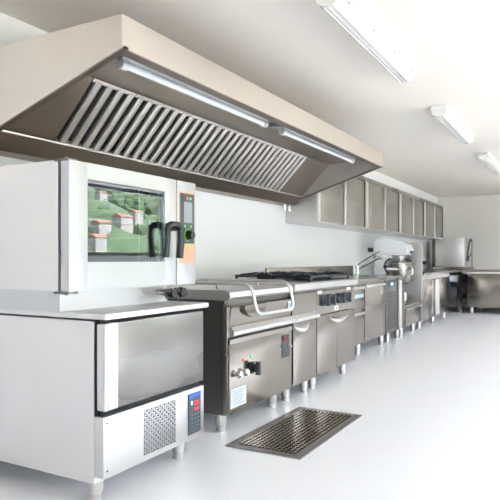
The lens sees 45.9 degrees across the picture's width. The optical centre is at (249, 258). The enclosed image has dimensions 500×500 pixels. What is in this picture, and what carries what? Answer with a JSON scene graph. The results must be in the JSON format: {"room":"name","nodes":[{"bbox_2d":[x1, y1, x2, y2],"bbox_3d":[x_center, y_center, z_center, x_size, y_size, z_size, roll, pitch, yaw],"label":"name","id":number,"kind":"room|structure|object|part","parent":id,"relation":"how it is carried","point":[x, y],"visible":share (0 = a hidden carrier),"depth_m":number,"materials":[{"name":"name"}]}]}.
{"room":"commercial kitchen","nodes":[
{"label":"commercial kitchen","id":0,"kind":"room"},
{"bbox_2d":[0,12,437,279],"bbox_3d":[0.038,-0.068,6.334,0.300,2.715,17.670,0,0,29],"label":"wall","id":1,"kind":"structure","parent":0,"point":[234,236],"depth_m":6.12,"materials":[{"name":"paint"}]},
{"bbox_2d":[0,14,382,211],"bbox_3d":[-0.091,-0.814,4.650,1.130,0.572,3.970,0,0,29],"label":"exhaust hood","id":2,"kind":"object","parent":1,"relation":"attached to","point":[66,85],"visible":1,"depth_m":3.70,"materials":[{"name":"metal"}]},
{"bbox_3d":[-1.064,-0.850,2.927,1.130,0.500,0.012,0,0,29],"label":"panel","id":3,"kind":"part","parent":2,"relation":"part of","materials":[{"name":"metal"}]},
{"bbox_2d":[112,55,268,127],"bbox_3d":[-0.257,-1.017,3.590,0.193,0.142,1.600,0,0,29],"label":"strip light","id":4,"kind":"object","parent":2,"relation":"attached to","point":[126,64],"visible":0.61,"depth_m":3.38,"materials":[{"name":"white plastic"}]},
{"bbox_2d":[270,123,354,163],"bbox_3d":[0.637,-1.017,5.175,0.193,0.142,1.640,0,0,29],"label":"strip light","id":5,"kind":"object","parent":2,"relation":"attached to","point":[283,131],"visible":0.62,"depth_m":4.93,"materials":[{"name":"white plastic"}]},
{"bbox_3d":[0.882,-0.850,6.374,1.130,0.500,0.012,0,0,29],"label":"panel","id":6,"kind":"part","parent":2,"relation":"part of","materials":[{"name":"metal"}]},
{"bbox_2d":[265,266,352,274],"bbox_3d":[0.826,0.177,7.391,0.026,0.165,2.675,0,0,29],"label":"backsplash","id":7,"kind":"structure","parent":1,"relation":"attached to","point":[343,269],"depth_m":7.40,"materials":[{"name":"metal"}]},
{"bbox_2d":[285,176,365,229],"bbox_3d":[0.985,-0.752,7.294,0.399,0.695,1.672,0,0,29],"label":"upper cabinet","id":8,"kind":"object","parent":1,"relation":"attached to","point":[342,206],"visible":0.55,"depth_m":7.01,"materials":[{"name":"metal"}]},
{"bbox_3d":[0.763,-0.734,6.511,0.016,0.619,0.053,0,0,29],"label":"handle","id":9,"kind":"part","parent":8,"relation":"part of","materials":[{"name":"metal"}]},
{"bbox_3d":[0.940,-0.734,6.856,0.018,0.619,0.792,0,0,29],"label":"door","id":10,"kind":"part","parent":8,"relation":"part of","materials":[{"name":"metal"}]},
{"bbox_3d":[1.141,-0.413,7.206,0.024,0.017,1.642,0,0,29],"label":"rail","id":11,"kind":"part","parent":8,"relation":"part of","materials":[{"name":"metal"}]},
{"bbox_3d":[1.166,-0.734,7.225,0.016,0.619,0.053,0,0,29],"label":"handle","id":12,"kind":"part","parent":8,"relation":"part of","materials":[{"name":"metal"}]},
{"bbox_3d":[1.343,-0.734,7.570,0.018,0.619,0.792,0,0,29],"label":"door","id":13,"kind":"part","parent":8,"relation":"part of","materials":[{"name":"metal"}]},
{"bbox_3d":[1.129,-1.073,7.213,0.056,0.055,1.642,0,0,29],"label":"rail","id":14,"kind":"part","parent":8,"relation":"part of","materials":[{"name":"metal"}]},
{"bbox_2d":[342,177,399,233],"bbox_3d":[1.807,-0.752,8.751,0.399,0.695,1.672,0,0,29],"label":"upper cabinet","id":15,"kind":"object","parent":1,"relation":"attached to","point":[382,200],"visible":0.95,"depth_m":8.59,"materials":[{"name":"metal"}]},
{"bbox_3d":[1.585,-0.734,7.968,0.016,0.619,0.053,0,0,29],"label":"handle","id":16,"kind":"part","parent":15,"relation":"part of","materials":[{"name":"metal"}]},
{"bbox_3d":[1.763,-0.734,8.313,0.018,0.619,0.792,0,0,29],"label":"door","id":17,"kind":"part","parent":15,"relation":"part of","materials":[{"name":"metal"}]},
{"bbox_3d":[1.951,-1.073,8.669,0.056,0.055,1.642,0,0,29],"label":"rail","id":18,"kind":"part","parent":15,"relation":"part of","materials":[{"name":"metal"}]},
{"bbox_3d":[1.963,-0.413,8.663,0.024,0.017,1.642,0,0,29],"label":"rail","id":19,"kind":"part","parent":15,"relation":"part of","materials":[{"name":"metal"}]},
{"bbox_3d":[1.988,-0.734,8.682,0.016,0.619,0.053,0,0,29],"label":"handle","id":20,"kind":"part","parent":15,"relation":"part of","materials":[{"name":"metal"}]},
{"bbox_3d":[2.166,-0.734,9.027,0.018,0.619,0.792,0,0,29],"label":"door","id":21,"kind":"part","parent":15,"relation":"part of","materials":[{"name":"metal"}]},
{"bbox_2d":[380,190,423,236],"bbox_3d":[2.629,-0.752,10.208,0.399,0.695,1.672,0,0,29],"label":"upper cabinet","id":22,"kind":"object","parent":1,"relation":"attached to","point":[411,206],"visible":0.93,"depth_m":10.04,"materials":[{"name":"metal"}]},
{"bbox_3d":[2.408,-0.734,9.425,0.016,0.619,0.053,0,0,29],"label":"handle","id":23,"kind":"part","parent":22,"relation":"part of","materials":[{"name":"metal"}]},
{"bbox_3d":[2.585,-0.734,9.770,0.018,0.619,0.792,0,0,29],"label":"door","id":24,"kind":"part","parent":22,"relation":"part of","materials":[{"name":"metal"}]},
{"bbox_3d":[2.773,-1.073,10.127,0.056,0.055,1.642,0,0,29],"label":"rail","id":25,"kind":"part","parent":22,"relation":"part of","materials":[{"name":"metal"}]},
{"bbox_3d":[2.811,-0.734,10.139,0.016,0.619,0.053,0,0,29],"label":"handle","id":26,"kind":"part","parent":22,"relation":"part of","materials":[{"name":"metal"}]},
{"bbox_3d":[2.988,-0.734,10.484,0.018,0.619,0.792,0,0,29],"label":"door","id":27,"kind":"part","parent":22,"relation":"part of","materials":[{"name":"metal"}]},
{"bbox_2d":[405,199,442,239],"bbox_3d":[3.452,-0.752,11.665,0.399,0.695,1.672,0,0,29],"label":"upper cabinet","id":28,"kind":"object","parent":1,"relation":"attached to","point":[433,212],"visible":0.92,"depth_m":11.52,"materials":[{"name":"metal"}]},
{"bbox_3d":[3.230,-0.734,10.882,0.016,0.619,0.053,0,0,29],"label":"handle","id":29,"kind":"part","parent":28,"relation":"part of","materials":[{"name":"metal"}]},
{"bbox_3d":[3.407,-0.734,11.227,0.018,0.619,0.792,0,0,29],"label":"door","id":30,"kind":"part","parent":28,"relation":"part of","materials":[{"name":"metal"}]},
{"bbox_3d":[3.596,-1.073,11.583,0.056,0.055,1.642,0,0,29],"label":"rail","id":31,"kind":"part","parent":28,"relation":"part of","materials":[{"name":"metal"}]},
{"bbox_3d":[3.633,-0.734,11.596,0.016,0.619,0.053,0,0,29],"label":"handle","id":32,"kind":"part","parent":28,"relation":"part of","materials":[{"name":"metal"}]},
{"bbox_3d":[3.810,-0.734,11.941,0.018,0.619,0.792,0,0,29],"label":"door","id":33,"kind":"part","parent":28,"relation":"part of","materials":[{"name":"metal"}]},
{"bbox_2d":[0,306,499,499],"bbox_3d":[2.925,1.190,4.705,6.330,0.200,17.070,0,0,29],"label":"floor","id":34,"kind":"structure","parent":0,"point":[427,398],"depth_m":3.43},
{"bbox_2d":[0,301,208,499],"bbox_3d":[-0.852,0.665,3.150,0.980,0.850,0.808,0,0,29],"label":"blast chiller","id":35,"kind":"object","parent":34,"relation":"on","point":[90,396],"visible":0.98,"depth_m":2.76,"materials":[{"name":"metal"}]},
{"bbox_2d":[0,157,194,311],"bbox_3d":[-0.880,-0.111,3.247,0.875,0.701,0.990,0,0,29],"label":"oven","id":36,"kind":"object","parent":35,"relation":"on","point":[75,234],"visible":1,"depth_m":2.85,"materials":[{"name":"metal"}]},
{"bbox_3d":[-0.635,-0.150,2.999,0.055,0.594,0.800,0,0,29],"label":"door","id":37,"kind":"part","parent":36,"relation":"part of","materials":[{"name":"metal"}]},
{"bbox_2d":[155,288,177,298],"bbox_3d":[-0.468,0.191,3.251,0.130,0.064,0.095,0,0,29],"label":"tap","id":38,"kind":"object","parent":36,"relation":"on","point":[160,293],"depth_m":3.25,"materials":[{"name":"black plastic"}]},
{"bbox_3d":[-0.427,-0.105,3.236,0.075,0.203,0.158,0,0,29],"label":"handle","id":39,"kind":"part","parent":36,"relation":"part of","materials":[{"name":"black plastic"}]},
{"bbox_2d":[174,287,186,298],"bbox_3d":[-0.423,0.189,3.329,0.130,0.069,0.096,0,0,29],"label":"tap","id":40,"kind":"object","parent":36,"relation":"on","point":[181,291],"depth_m":3.29,"materials":[{"name":"black plastic"}]},
{"bbox_3d":[-0.363,-0.234,3.421,0.002,0.288,0.136,0,0,29],"label":"display panel","id":41,"kind":"part","parent":36,"relation":"part of","materials":[{"name":"grey plastic"}]},
{"bbox_3d":[-0.365,-0.181,3.424,0.003,0.413,0.145,0,0,29],"label":"film panel","id":42,"kind":"part","parent":36,"relation":"part of","materials":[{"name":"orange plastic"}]},
{"bbox_3d":[-0.343,-0.138,3.414,0.034,0.064,0.064,0,0,29],"label":"knob","id":43,"kind":"part","parent":36,"relation":"part of","materials":[{"name":"black plastic"}]},
{"bbox_3d":[-0.644,0.475,2.585,0.050,0.382,0.027,0,0,29],"label":"handle","id":44,"kind":"part","parent":35,"relation":"part of","materials":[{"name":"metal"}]},
{"bbox_2d":[0,301,208,319],"bbox_3d":[-0.852,0.254,3.150,0.980,0.027,0.808,0,0,29],"label":"countertop","id":45,"kind":"structure","parent":35,"relation":"on","point":[117,312],"depth_m":2.80,"materials":[{"name":"metal"}]},
{"bbox_3d":[-0.469,0.826,2.918,0.055,0.268,0.779,0,0,29],"label":"panel","id":46,"kind":"part","parent":35,"relation":"part of","materials":[{"name":"metal"}]},
{"bbox_3d":[-0.438,0.475,2.948,0.031,0.382,0.684,0,0,29],"label":"door","id":47,"kind":"part","parent":35,"relation":"part of","materials":[{"name":"metal"}]},
{"bbox_3d":[-0.297,0.824,3.162,0.005,0.216,0.110,0,0,29],"label":"control panel","id":48,"kind":"part","parent":35,"relation":"part of","materials":[{"name":"grey plastic"}]},
{"bbox_2d":[167,278,295,431],"bbox_3d":[-0.199,0.619,4.234,0.931,0.941,0.920,0,0,29],"label":"pan","id":49,"kind":"object","parent":34,"relation":"on","point":[247,328],"visible":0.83,"depth_m":3.85,"materials":[{"name":"metal"}]},
{"bbox_3d":[-0.144,0.640,3.704,0.028,0.680,0.050,0,0,29],"label":"corner post","id":50,"kind":"part","parent":49,"relation":"part of","materials":[{"name":"metal"}]},
{"bbox_3d":[-0.243,0.228,4.256,0.792,0.061,0.914,0,0,29],"label":"lid","id":51,"kind":"part","parent":49,"relation":"part of","materials":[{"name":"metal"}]},
{"bbox_3d":[-0.073,0.880,3.773,0.003,0.120,0.190,0,0,29],"label":"label plate","id":52,"kind":"part","parent":49,"relation":"part of","materials":[{"name":"silver metal"}]},
{"bbox_2d":[234,370,243,377],"bbox_3d":[-0.069,0.729,3.731,0.052,0.047,0.048,0,0,29],"label":"water tap","id":53,"kind":"object","parent":49,"relation":"on","point":[237,373],"depth_m":3.72,"materials":[{"name":"silver metal"}]},
{"bbox_2d":[233,387,244,404],"bbox_3d":[-0.072,0.878,3.772,0.001,0.088,0.150,0,0,29],"label":"print","id":54,"kind":"object","parent":49,"relation":"attached to","point":[238,392],"depth_m":3.77,"materials":[{"name":"grey"}]},
{"bbox_3d":[-0.192,0.258,4.191,0.877,0.218,0.573,0,0,29],"label":"lid handle","id":55,"kind":"part","parent":49,"relation":"part of","materials":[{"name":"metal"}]},
{"bbox_2d":[241,368,249,375],"bbox_3d":[-0.029,0.729,3.802,0.052,0.047,0.048,0,0,29],"label":"water tap","id":56,"kind":"object","parent":49,"relation":"on","point":[246,371],"depth_m":3.78,"materials":[{"name":"silver metal"}]},
{"bbox_3d":[0.037,0.720,3.901,0.070,0.090,0.080,0,0,29],"label":"control knob","id":57,"kind":"part","parent":49,"relation":"part of","materials":[{"name":"black plastic"}]},
{"bbox_3d":[0.083,0.733,4.079,0.034,0.485,0.902,0,0,29],"label":"panel","id":58,"kind":"part","parent":49,"relation":"part of","materials":[{"name":"metal"}]},
{"bbox_3d":[0.265,0.642,4.372,0.003,0.165,0.115,0,0,29],"label":"switch panel","id":59,"kind":"part","parent":49,"relation":"part of","materials":[{"name":"grey plastic"}]},
{"bbox_2d":[215,281,319,400],"bbox_3d":[0.104,0.640,4.872,0.832,0.900,0.463,0,0,29],"label":"base cabinet","id":60,"kind":"object","parent":34,"relation":"on","point":[304,311],"visible":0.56,"depth_m":4.65,"materials":[{"name":"metal"}]},
{"bbox_2d":[215,281,318,291],"bbox_3d":[0.099,0.219,4.875,0.820,0.058,0.463,0,0,29],"label":"countertop","id":61,"kind":"structure","parent":60,"relation":"on","point":[297,286],"depth_m":4.66,"materials":[{"name":"metal"}]},
{"bbox_3d":[0.414,0.545,4.609,0.030,0.071,0.285,0,0,29],"label":"handle","id":62,"kind":"part","parent":60,"relation":"part of","materials":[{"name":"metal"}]},
{"bbox_3d":[0.427,0.732,4.692,0.028,0.480,0.445,0,0,29],"label":"door","id":63,"kind":"part","parent":60,"relation":"part of","materials":[{"name":"metal"}]},
{"bbox_2d":[225,407,361,459],"bbox_3d":[0.317,1.084,3.766,0.480,0.012,1.030,0,0,29],"label":"floor drain","id":64,"kind":"object","parent":34,"relation":"on","point":[295,434],"visible":1,"depth_m":3.66,"materials":[{"name":"silver metal"}]},
{"bbox_2d":[235,271,357,388],"bbox_3d":[0.427,0.604,5.512,0.926,0.972,0.960,0,0,29],"label":"gas range","id":65,"kind":"object","parent":34,"relation":"on","point":[335,297],"visible":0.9,"depth_m":5.22,"materials":[{"name":"metal"}]},
{"bbox_3d":[0.461,0.166,5.211,0.160,0.037,0.160,0,0,29],"label":"burner","id":66,"kind":"part","parent":65,"relation":"part of","materials":[{"name":"metal"}]},
{"bbox_3d":[0.655,0.355,5.027,0.048,0.100,0.100,0,0,29],"label":"knob","id":67,"kind":"part","parent":65,"relation":"part of","materials":[{"name":"black plastic"}]},
{"bbox_2d":[295,278,357,288],"bbox_3d":[0.416,0.219,5.518,0.900,0.058,0.960,0,0,29],"label":"countertop","id":68,"kind":"structure","parent":65,"relation":"on","point":[341,282],"depth_m":5.24,"materials":[{"name":"metal"}]},
{"bbox_3d":[0.727,0.355,5.153,0.048,0.100,0.100,0,0,29],"label":"knob","id":69,"kind":"part","parent":65,"relation":"part of","materials":[{"name":"black plastic"}]},
{"bbox_3d":[0.774,0.725,5.306,0.028,0.494,0.930,0,0,29],"label":"oven door","id":70,"kind":"part","parent":65,"relation":"part of","materials":[{"name":"metal"}]},
{"bbox_3d":[0.771,0.357,5.306,0.026,0.215,0.940,0,0,29],"label":"control panel","id":71,"kind":"part","parent":65,"relation":"part of","materials":[{"name":"metal"}]},
{"bbox_3d":[0.808,0.540,5.308,0.030,0.071,0.440,0,0,29],"label":"handle","id":72,"kind":"part","parent":65,"relation":"part of","materials":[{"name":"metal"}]},
{"bbox_3d":[0.845,0.355,5.362,0.048,0.100,0.100,0,0,29],"label":"knob","id":73,"kind":"part","parent":65,"relation":"part of","materials":[{"name":"black plastic"}]},
{"bbox_3d":[0.921,0.355,5.497,0.048,0.100,0.100,0,0,29],"label":"knob","id":74,"kind":"part","parent":65,"relation":"part of","materials":[{"name":"black plastic"}]},
{"bbox_2d":[265,266,406,354],"bbox_3d":[1.166,0.593,7.199,0.806,0.995,2.675,0,0,29],"label":"base cabinet","id":75,"kind":"object","parent":34,"relation":"on","point":[379,299],"depth_m":7.16,"materials":[{"name":"metal"}]},
{"bbox_3d":[1.058,0.425,6.269,0.020,0.270,0.920,0,0,29],"label":"drawer","id":76,"kind":"part","parent":75,"relation":"part of","materials":[{"name":"metal"}]},
{"bbox_3d":[1.058,0.757,6.269,0.020,0.365,0.920,0,0,29],"label":"drawer","id":77,"kind":"part","parent":75,"relation":"part of","materials":[{"name":"metal"}]},
{"bbox_2d":[355,250,381,275],"bbox_3d":[1.560,0.050,7.759,0.402,0.343,0.069,0,0,38],"label":"tap","id":78,"kind":"object","parent":75,"relation":"on","point":[357,267],"visible":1,"depth_m":7.78,"materials":[{"name":"silver metal"}]},
{"bbox_3d":[1.556,-0.012,7.765,0.341,0.218,0.028,0,0,38],"label":"lever","id":79,"kind":"part","parent":78,"relation":"part of","materials":[{"name":"silver metal"}]},
{"bbox_3d":[1.570,0.060,7.752,0.377,0.191,0.044,0,0,40],"label":"spout","id":80,"kind":"part","parent":78,"relation":"part of","materials":[{"name":"silver metal"}]},
{"bbox_2d":[332,274,406,281],"bbox_3d":[1.177,0.238,7.193,0.780,0.033,2.675,0,0,29],"label":"countertop","id":81,"kind":"structure","parent":75,"relation":"on","point":[363,277],"depth_m":7.44,"materials":[{"name":"metal"}]},
{"bbox_3d":[1.488,0.615,7.032,0.020,0.650,0.790,0,0,29],"label":"door","id":82,"kind":"part","parent":75,"relation":"part of","materials":[{"name":"metal"}]},
{"bbox_3d":[1.498,0.310,7.009,0.020,0.030,0.720,0,0,29],"label":"door pull","id":83,"kind":"part","parent":75,"relation":"part of","materials":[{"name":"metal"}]},
{"bbox_3d":[1.823,0.608,7.624,0.020,0.665,0.530,0,0,29],"label":"machine panel","id":84,"kind":"part","parent":75,"relation":"part of","materials":[{"name":"metal"}]},
{"bbox_3d":[2.010,0.608,7.905,0.030,0.665,0.115,0,0,29],"label":"handle","id":85,"kind":"part","parent":75,"relation":"part of","materials":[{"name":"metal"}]},
{"bbox_3d":[2.045,0.608,8.018,0.020,0.665,0.345,0,0,29],"label":"door","id":86,"kind":"part","parent":75,"relation":"part of","materials":[{"name":"metal"}]},
{"bbox_2d":[373,242,421,321],"bbox_3d":[2.308,0.417,9.247,0.770,1.345,0.072,0,0,29],"label":"screen","id":87,"kind":"object","parent":34,"relation":"on","point":[413,289],"visible":0.2,"depth_m":9.10,"materials":[{"name":"silver metal"}]},
{"bbox_3d":[2.634,0.357,9.063,0.022,1.225,0.045,0,0,29],"label":"edge trim","id":88,"kind":"part","parent":87,"relation":"part of","materials":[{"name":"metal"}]},
{"bbox_2d":[399,300,422,336],"bbox_3d":[2.090,0.863,8.779,0.730,0.455,0.965,0,0,29],"label":"stand","id":89,"kind":"object","parent":34,"relation":"on","point":[412,308],"visible":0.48,"depth_m":8.58,"materials":[{"name":"metal"}]},
{"bbox_2d":[373,238,413,300],"bbox_3d":[2.109,0.165,8.756,0.666,0.940,0.467,0,0,29],"label":"mixer","id":90,"kind":"object","parent":89,"relation":"on","point":[388,248],"visible":0.71,"depth_m":8.63,"materials":[{"name":"white metal"}]},
{"bbox_3d":[1.991,0.105,8.582,0.066,0.249,0.100,0,0,-43],"label":"lift lever","id":91,"kind":"part","parent":90,"relation":"part of","materials":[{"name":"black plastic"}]},
{"bbox_2d":[387,263,412,283],"bbox_3d":[2.211,0.215,8.719,0.394,0.310,0.394,0,0,29],"label":"bowl","id":92,"kind":"object","parent":90,"relation":"on","point":[392,268],"depth_m":8.55,"materials":[{"name":"metal"}]},
{"bbox_3d":[2.388,0.815,8.625,0.020,0.250,0.910,0,0,29],"label":"door","id":93,"kind":"part","parent":89,"relation":"part of","materials":[{"name":"metal"}]},
{"bbox_2d":[416,270,461,328],"bbox_3d":[3.114,0.605,10.650,0.806,0.970,3.180,0,0,29],"label":"base cabinet","id":94,"kind":"object","parent":34,"relation":"on","point":[435,283],"depth_m":9.82,"materials":[{"name":"metal"}]},
{"bbox_3d":[2.892,0.640,9.518,0.020,0.620,0.940,0,0,29],"label":"door","id":95,"kind":"part","parent":94,"relation":"part of","materials":[{"name":"metal"}]},
{"bbox_3d":[3.115,0.635,9.863,0.030,0.590,0.100,0,0,29],"label":"handle","id":96,"kind":"part","parent":94,"relation":"part of","materials":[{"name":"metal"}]},
{"bbox_3d":[3.184,0.635,9.985,0.030,0.590,0.100,0,0,29],"label":"handle","id":97,"kind":"part","parent":94,"relation":"part of","materials":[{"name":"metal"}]},
{"bbox_2d":[422,270,461,275],"bbox_3d":[3.120,0.237,10.646,0.790,0.035,3.180,0,0,29],"label":"countertop","id":98,"kind":"structure","parent":94,"relation":"on","point":[424,272],"depth_m":10.38,"materials":[{"name":"metal"}]},
{"bbox_3d":[3.405,0.640,10.428,0.020,0.620,1.110,0,0,29],"label":"door","id":99,"kind":"part","parent":94,"relation":"part of","materials":[{"name":"metal"}]},
{"bbox_2d":[424,269,499,312],"bbox_3d":[5.327,0.655,12.185,3.100,0.870,1.660,0,0,29],"label":"worktable","id":100,"kind":"object","parent":34,"relation":"on","point":[483,285],"visible":0.85,"depth_m":11.70,"materials":[{"name":"metal"}]},
{"bbox_2d":[432,237,469,269],"bbox_3d":[4.253,-0.110,12.470,0.750,0.660,0.780,0,0,29],"label":"dishwasher","id":101,"kind":"object","parent":100,"relation":"on","point":[447,253],"visible":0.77,"depth_m":12.16,"materials":[{"name":"metal"}]},
{"bbox_2d":[449,286,457,297],"bbox_3d":[4.170,0.680,12.230,0.360,0.240,0.420,0,0,29],"label":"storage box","id":102,"kind":"object","parent":100,"relation":"on","point":[453,290],"visible":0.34,"depth_m":12.01,"materials":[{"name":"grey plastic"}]},
{"bbox_2d":[449,275,457,281],"bbox_3d":[4.170,0.395,12.230,0.360,0.130,0.420,0,0,29],"label":"storage box","id":103,"kind":"object","parent":100,"relation":"on","point":[452,278],"visible":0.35,"depth_m":12.01,"materials":[{"name":"white plastic"}]},
{"bbox_3d":[4.243,0.672,11.913,0.060,0.835,0.060,0,0,29],"label":"leg","id":104,"kind":"part","parent":100,"relation":"part of","materials":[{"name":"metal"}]},
{"bbox_2d":[466,239,473,269],"bbox_3d":[4.472,-0.097,12.002,0.119,0.634,0.269,0,0,29],"label":"tap","id":105,"kind":"object","parent":100,"relation":"on","point":[470,240],"visible":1,"depth_m":12.05,"materials":[{"name":"metal"}]},
{"bbox_2d":[0,0,499,197],"bbox_3d":[2.925,-1.575,4.705,6.930,0.300,17.670,0,0,29],"label":"ceiling","id":106,"kind":"structure","parent":0,"point":[293,50],"depth_m":4.24,"materials":[{"name":"paint"}]},
{"bbox_2d":[316,0,414,82],"bbox_3d":[0.787,-1.374,3.764,0.158,0.102,1.570,0,0,29],"label":"ceiling light","id":107,"kind":"object","parent":106,"relation":"attached to","point":[348,14],"visible":1,"depth_m":3.57,"materials":[{"name":"white plastic"}]},
{"bbox_2d":[431,105,473,144],"bbox_3d":[2.134,-1.374,6.151,0.158,0.102,1.570,0,0,29],"label":"ceiling light","id":108,"kind":"object","parent":106,"relation":"attached to","point":[444,114],"visible":1,"depth_m":5.88,"materials":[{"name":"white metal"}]},
{"bbox_2d":[477,152,499,173],"bbox_3d":[3.480,-1.374,8.537,0.158,0.102,1.570,0,0,29],"label":"ceiling light","id":109,"kind":"object","parent":106,"relation":"attached to","point":[486,158],"visible":1,"depth_m":8.18,"materials":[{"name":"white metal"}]},
{"bbox_2d":[438,195,499,307],"bbox_3d":[7.325,-0.068,12.195,6.630,2.715,0.300,0,0,29],"label":"wall","id":110,"kind":"structure","parent":0,"point":[476,218],"depth_m":13.29,"materials":[{"name":"paint"}]}
]}

